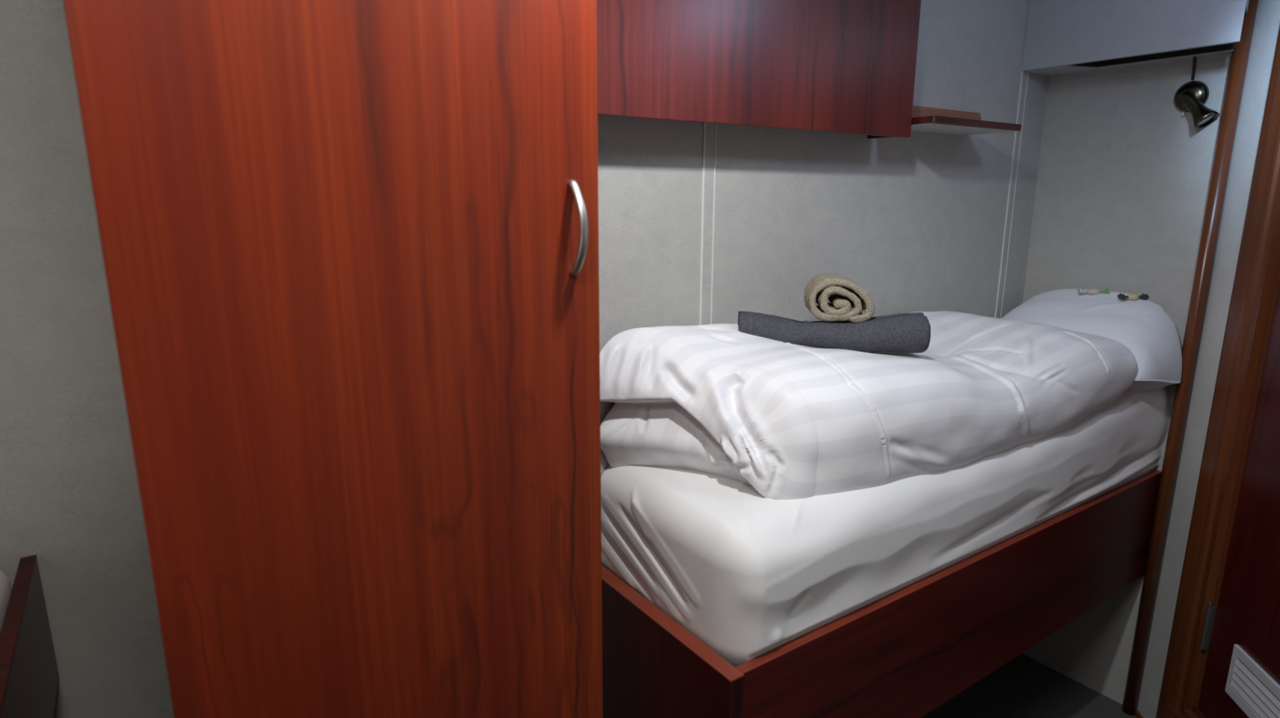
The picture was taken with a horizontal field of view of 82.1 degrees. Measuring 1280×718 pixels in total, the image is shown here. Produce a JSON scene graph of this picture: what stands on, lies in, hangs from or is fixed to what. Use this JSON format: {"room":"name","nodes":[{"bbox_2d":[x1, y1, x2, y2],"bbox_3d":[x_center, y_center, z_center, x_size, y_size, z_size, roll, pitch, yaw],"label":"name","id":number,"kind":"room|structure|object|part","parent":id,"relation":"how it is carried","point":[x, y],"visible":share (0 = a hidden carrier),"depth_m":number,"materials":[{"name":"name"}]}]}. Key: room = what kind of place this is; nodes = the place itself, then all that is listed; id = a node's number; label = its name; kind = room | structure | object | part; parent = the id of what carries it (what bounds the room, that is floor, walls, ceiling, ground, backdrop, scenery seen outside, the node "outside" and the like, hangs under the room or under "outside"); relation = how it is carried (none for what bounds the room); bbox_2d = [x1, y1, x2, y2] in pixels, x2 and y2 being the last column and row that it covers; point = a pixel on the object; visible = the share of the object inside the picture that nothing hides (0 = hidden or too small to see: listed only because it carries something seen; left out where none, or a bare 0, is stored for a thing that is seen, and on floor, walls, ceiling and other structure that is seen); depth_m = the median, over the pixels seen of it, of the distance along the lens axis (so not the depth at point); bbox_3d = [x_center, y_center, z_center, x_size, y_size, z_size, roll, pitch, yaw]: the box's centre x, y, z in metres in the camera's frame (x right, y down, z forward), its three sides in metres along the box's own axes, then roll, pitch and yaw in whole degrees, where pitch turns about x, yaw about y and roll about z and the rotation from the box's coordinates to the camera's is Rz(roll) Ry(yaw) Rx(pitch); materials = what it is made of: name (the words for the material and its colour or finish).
{"room":"ship cabin","nodes":[
{"label":"ship cabin","id":0,"kind":"room"},
{"bbox_2d":[0,0,1048,717],"bbox_3d":[-0.060,0.115,1.918,3.922,2.660,0.100,-8,15,-34],"label":"wall","id":1,"kind":"structure","parent":0,"point":[917,221],"depth_m":1.77,"materials":[{"name":"grey paint"}]},
{"bbox_2d":[698,123,716,324],"bbox_3d":[0.175,0.094,2.015,0.042,2.660,0.005,-8,15,-34],"label":"trim","id":2,"kind":"structure","parent":1,"relation":"attached to","point":[709,130],"depth_m":1.91,"materials":[{"name":"white plastic"}]},
{"bbox_2d":[596,0,920,138],"bbox_3d":[0.217,-0.796,1.760,1.264,0.461,0.136,-8,15,-34],"label":"upper cabinet","id":3,"kind":"object","parent":1,"relation":"attached to","point":[837,66],"visible":0.62,"depth_m":1.75,"materials":[{"name":"brown wood"}]},
{"bbox_2d":[911,105,1021,135],"bbox_3d":[0.985,-0.748,2.277,0.520,0.074,0.196,-8,15,-34],"label":"wall shelf","id":4,"kind":"object","parent":1,"relation":"attached to","point":[925,119],"visible":0.81,"depth_m":2.26,"materials":[{"name":"brown wood"}]},
{"bbox_2d":[994,71,1028,319],"bbox_3d":[1.362,-0.080,2.816,0.042,2.660,0.005,-8,15,-34],"label":"trim","id":5,"kind":"structure","parent":1,"relation":"attached to","point":[1024,75],"depth_m":2.70,"materials":[{"name":"grey plastic"}]},
{"bbox_2d":[921,653,1136,717],"bbox_3d":[0.840,1.730,0.936,3.922,0.060,3.283,-8,15,-34],"label":"floor","id":6,"kind":"structure","parent":0,"point":[1024,687],"depth_m":2.79,"materials":[{"name":"carpet"}]},
{"bbox_2d":[0,555,58,717],"bbox_3d":[-0.733,1.164,0.398,0.672,1.270,1.954,-8,15,-34],"label":"bunk bed","id":7,"kind":"object","parent":6,"relation":"on","point":[29,673],"visible":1,"depth_m":1.08,"materials":[{"name":"brown wood"}]},
{"bbox_2d":[0,570,11,631],"bbox_3d":[-0.749,0.625,0.283,0.648,0.237,1.913,-8,15,-34],"label":"mattress","id":8,"kind":"object","parent":7,"relation":"on","point":[5,584],"visible":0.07,"depth_m":1.13,"materials":[{"name":"white fabric"}]},
{"bbox_2d":[63,0,603,717],"bbox_3d":[-0.456,0.447,1.250,0.572,2.300,0.636,-8,15,-34],"label":"wardrobe","id":9,"kind":"object","parent":6,"relation":"on","point":[350,255],"visible":1,"depth_m":0.88,"materials":[{"name":"brown wood"}]},
{"bbox_3d":[-0.083,-0.176,1.001,0.013,0.132,0.038,-8,15,-34],"label":"handle","id":10,"kind":"part","parent":9,"relation":"part of","materials":[{"name":"metal"}]},
{"bbox_2d":[601,470,1161,717],"bbox_3d":[0.836,0.914,2.320,1.992,0.931,0.560,-8,15,-34],"label":"bunk bed","id":11,"kind":"object","parent":6,"relation":"on","point":[906,653],"visible":0.66,"depth_m":1.83,"materials":[{"name":"brown wood"}]},
{"bbox_3d":[0.032,1.035,1.778,0.035,0.926,0.560,-8,15,-34],"label":"foot panel","id":12,"kind":"part","parent":11,"relation":"part of","materials":[{"name":"brown wood"}]},
{"bbox_2d":[600,386,1170,667],"bbox_3d":[0.851,0.322,2.203,1.953,0.416,0.550,-8,15,-34],"label":"mattress","id":13,"kind":"object","parent":11,"relation":"on","point":[748,574],"visible":0.74,"depth_m":1.70,"materials":[{"name":"white fabric"}]},
{"bbox_2d":[600,311,1137,500],"bbox_3d":[0.708,0.060,2.054,1.689,0.373,0.554,-8,15,-32],"label":"duvet","id":14,"kind":"object","parent":13,"relation":"on","point":[785,421],"visible":0.9,"depth_m":1.76,"materials":[{"name":"white fabric"}]},
{"bbox_2d":[737,311,930,353],"bbox_3d":[0.496,-0.071,1.919,0.476,0.105,0.127,1,13,6],"label":"bath towel","id":15,"kind":"object","parent":14,"relation":"on","point":[908,332],"visible":0.98,"depth_m":1.88,"materials":[{"name":"grey fabric"}]},
{"bbox_2d":[804,272,874,323],"bbox_3d":[0.525,-0.164,1.948,0.169,0.116,0.145,2,13,6],"label":"hand towel","id":16,"kind":"object","parent":15,"relation":"on","point":[848,300],"visible":1,"depth_m":1.89,"materials":[{"name":"beige fabric"}]},
{"bbox_2d":[1001,288,1182,392],"bbox_3d":[1.519,-0.082,2.558,0.356,0.296,0.584,-8,15,-34],"label":"pillow","id":17,"kind":"object","parent":13,"relation":"on","point":[1143,326],"visible":0.5,"depth_m":2.42,"materials":[{"name":"white fabric"}]},
{"bbox_2d":[1077,287,1109,294],"bbox_3d":[1.595,-0.238,2.588,0.089,0.022,0.039,4,13,16],"label":"wrapped candy","id":18,"kind":"object","parent":17,"relation":"on","point":[1091,291],"visible":1,"depth_m":2.58,"materials":[{"name":"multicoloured plastic"}]},
{"bbox_2d":[1117,293,1149,300],"bbox_3d":[1.667,-0.210,2.487,0.082,0.022,0.039,0,13,0],"label":"wrapped candy","id":19,"kind":"object","parent":17,"relation":"on","point":[1132,296],"visible":1,"depth_m":2.48,"materials":[{"name":"plastic"}]},
{"bbox_2d":[1022,53,1231,705],"bbox_3d":[1.724,-0.049,2.679,0.100,2.660,0.646,-8,15,-34],"label":"wall","id":20,"kind":"structure","parent":0,"point":[1123,179],"depth_m":2.58,"materials":[{"name":"grey paint"}]},
{"bbox_2d":[1121,0,1258,715],"bbox_3d":[1.811,0.007,2.430,0.043,2.660,0.043,-8,15,-34],"label":"trim","id":21,"kind":"structure","parent":20,"relation":"attached to","point":[1240,55],"depth_m":2.40,"materials":[{"name":"brown wood"}]},
{"bbox_2d":[1173,48,1219,129],"bbox_3d":[1.749,-0.850,2.310,0.073,0.248,0.141,-8,15,-34],"label":"reading lamp","id":22,"kind":"object","parent":20,"relation":"attached to","point":[1191,96],"visible":1,"depth_m":2.32,"materials":[{"name":"brown metal"}]},
{"bbox_3d":[1.755,-0.786,2.312,0.070,0.122,0.112,-8,15,-34],"label":"lamp shade","id":23,"kind":"part","parent":22,"relation":"part of","materials":[{"name":"brown metal"}]},
{"bbox_3d":[1.768,-0.752,2.301,0.059,0.040,0.048,-8,15,-34],"label":"bulb","id":24,"kind":"part","parent":22,"relation":"part of","materials":[{"name":"white glass"}]},
{"bbox_2d":[1136,0,1279,717],"bbox_3d":[1.566,0.390,0.712,0.100,2.660,3.570,2,13,10],"label":"wall","id":25,"kind":"structure","parent":0,"point":[1267,21],"depth_m":2.35,"materials":[{"name":"paint"}]},
{"bbox_2d":[1134,710,1143,717],"bbox_3d":[1.811,1.314,2.636,0.014,0.020,0.142,2,13,10],"label":"baseboard","id":26,"kind":"structure","parent":25,"relation":"attached to","point":[1137,714],"depth_m":2.68,"materials":[{"name":"brown wood"}]},
{"bbox_2d":[1155,26,1279,717],"bbox_3d":[1.737,0.286,1.844,0.149,2.370,0.968,2,13,10],"label":"door","id":27,"kind":"structure","parent":25,"relation":"in","point":[1228,596],"depth_m":2.18,"materials":[{"name":"brown wood"}]},
{"bbox_3d":[1.752,1.271,2.060,0.113,0.154,0.826,2,13,10],"label":"sill","id":28,"kind":"part","parent":27,"relation":"part of","materials":[{"name":"brown wood"}]},
{"bbox_2d":[1225,644,1279,717],"bbox_3d":[1.734,0.956,2.041,0.012,0.159,0.320,2,13,10],"label":"vent grille","id":29,"kind":"object","parent":27,"relation":"attached to","point":[1249,686],"visible":1,"depth_m":2.09,"materials":[{"name":"white plastic"}]},
{"bbox_3d":[0.848,-0.924,0.344,3.922,0.060,3.283,-8,15,-34],"label":"ceiling","id":30,"kind":"structure","parent":0,"visible":0},
{"bbox_2d":[1021,0,1248,75],"bbox_3d":[1.603,-1.151,2.353,0.193,0.366,0.630,-8,15,-34],"label":"soffit box","id":31,"kind":"object","parent":30,"relation":"attached to","point":[1062,37],"visible":0.97,"depth_m":2.34,"materials":[{"name":"white paint"}]}
]}

